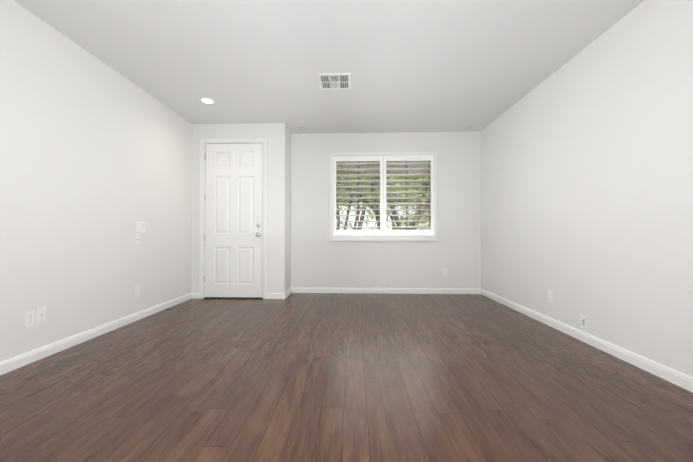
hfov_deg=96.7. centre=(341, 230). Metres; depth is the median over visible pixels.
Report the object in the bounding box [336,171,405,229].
tree
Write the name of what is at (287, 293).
baseboard
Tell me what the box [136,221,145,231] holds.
switch plate
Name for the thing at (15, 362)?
baseboard
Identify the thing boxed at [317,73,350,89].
ceiling vent
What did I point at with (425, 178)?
tree
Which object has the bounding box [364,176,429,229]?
tree
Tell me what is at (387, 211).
tree
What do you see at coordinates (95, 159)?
wall
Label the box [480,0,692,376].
wall
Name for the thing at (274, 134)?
wall
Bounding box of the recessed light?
[200,98,214,103]
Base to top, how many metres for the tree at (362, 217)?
8.867 m
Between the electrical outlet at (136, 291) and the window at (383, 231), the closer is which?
the electrical outlet at (136, 291)
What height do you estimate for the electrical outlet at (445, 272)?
0.122 m
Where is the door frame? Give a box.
[199,138,266,298]
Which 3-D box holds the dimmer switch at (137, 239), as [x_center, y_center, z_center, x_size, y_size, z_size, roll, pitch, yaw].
[-2.383,0.104,3.603,0.022,0.128,0.074,0,-1,2]
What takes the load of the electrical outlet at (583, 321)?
attached to the wall at (587, 181)
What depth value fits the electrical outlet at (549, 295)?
3.36 m
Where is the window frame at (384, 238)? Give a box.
[329,151,438,240]
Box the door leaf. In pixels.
[205,143,262,296]
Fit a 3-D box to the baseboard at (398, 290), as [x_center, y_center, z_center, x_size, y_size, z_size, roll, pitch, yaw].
[0.736,1.014,5.226,3.219,0.090,0.014,0,-1,2]
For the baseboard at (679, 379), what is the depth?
2.58 m
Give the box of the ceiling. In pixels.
[14,0,643,133]
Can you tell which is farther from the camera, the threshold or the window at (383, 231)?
the window at (383, 231)
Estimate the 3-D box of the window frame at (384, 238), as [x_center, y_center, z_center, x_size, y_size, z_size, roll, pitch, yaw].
[0.706,-0.587,5.233,1.846,1.519,0.034,0,-1,2]
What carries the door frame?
attached to the wall at (274, 134)
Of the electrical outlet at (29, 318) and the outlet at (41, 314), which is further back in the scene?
the outlet at (41, 314)
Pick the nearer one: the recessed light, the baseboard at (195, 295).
the recessed light
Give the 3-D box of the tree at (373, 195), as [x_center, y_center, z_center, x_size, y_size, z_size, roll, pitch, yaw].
[0.816,-1.105,8.608,7.044,4.739,4.876,0,-1,2]
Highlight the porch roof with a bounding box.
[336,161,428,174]
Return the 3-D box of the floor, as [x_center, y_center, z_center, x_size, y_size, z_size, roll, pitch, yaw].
[-0.137,1.044,1.060,4.983,0.060,8.700,0,-1,2]
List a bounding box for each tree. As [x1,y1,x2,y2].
[336,166,428,229]
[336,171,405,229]
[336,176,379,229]
[336,176,428,229]
[338,176,423,229]
[340,179,417,229]
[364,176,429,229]
[390,176,428,205]
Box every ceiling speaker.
[296,126,309,130]
[460,124,474,128]
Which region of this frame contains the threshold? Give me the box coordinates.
[204,297,262,298]
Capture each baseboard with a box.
[0,293,191,374]
[192,293,198,298]
[267,293,284,298]
[284,288,291,298]
[291,287,480,293]
[481,289,692,392]
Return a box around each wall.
[0,0,192,361]
[192,123,285,292]
[286,126,290,290]
[291,132,480,288]
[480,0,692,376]
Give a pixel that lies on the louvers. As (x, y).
(387, 175)
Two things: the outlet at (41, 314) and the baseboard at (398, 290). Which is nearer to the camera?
the outlet at (41, 314)
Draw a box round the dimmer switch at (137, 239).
[135,234,139,244]
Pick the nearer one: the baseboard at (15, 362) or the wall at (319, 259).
the baseboard at (15, 362)
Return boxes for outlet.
[24,310,34,327]
[37,306,45,322]
[135,286,138,297]
[443,269,447,275]
[548,290,552,301]
[580,315,586,329]
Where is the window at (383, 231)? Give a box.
[333,155,433,235]
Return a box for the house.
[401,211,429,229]
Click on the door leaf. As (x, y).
(233, 219)
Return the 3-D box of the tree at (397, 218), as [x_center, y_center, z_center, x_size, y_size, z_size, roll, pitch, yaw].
[1.963,-2.739,10.354,9.552,8.772,8.041,0,-1,2]
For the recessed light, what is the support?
in the ceiling
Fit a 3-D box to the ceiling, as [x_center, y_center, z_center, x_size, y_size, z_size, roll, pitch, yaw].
[-0.137,-1.776,1.091,4.983,0.100,8.700,0,-1,2]
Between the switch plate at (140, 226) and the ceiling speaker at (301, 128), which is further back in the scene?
the ceiling speaker at (301, 128)
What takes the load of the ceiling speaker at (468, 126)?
attached to the ceiling
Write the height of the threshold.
0.016 m
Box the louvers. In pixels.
[336,162,430,227]
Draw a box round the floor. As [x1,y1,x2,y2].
[0,293,692,461]
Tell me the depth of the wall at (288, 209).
5.08 m

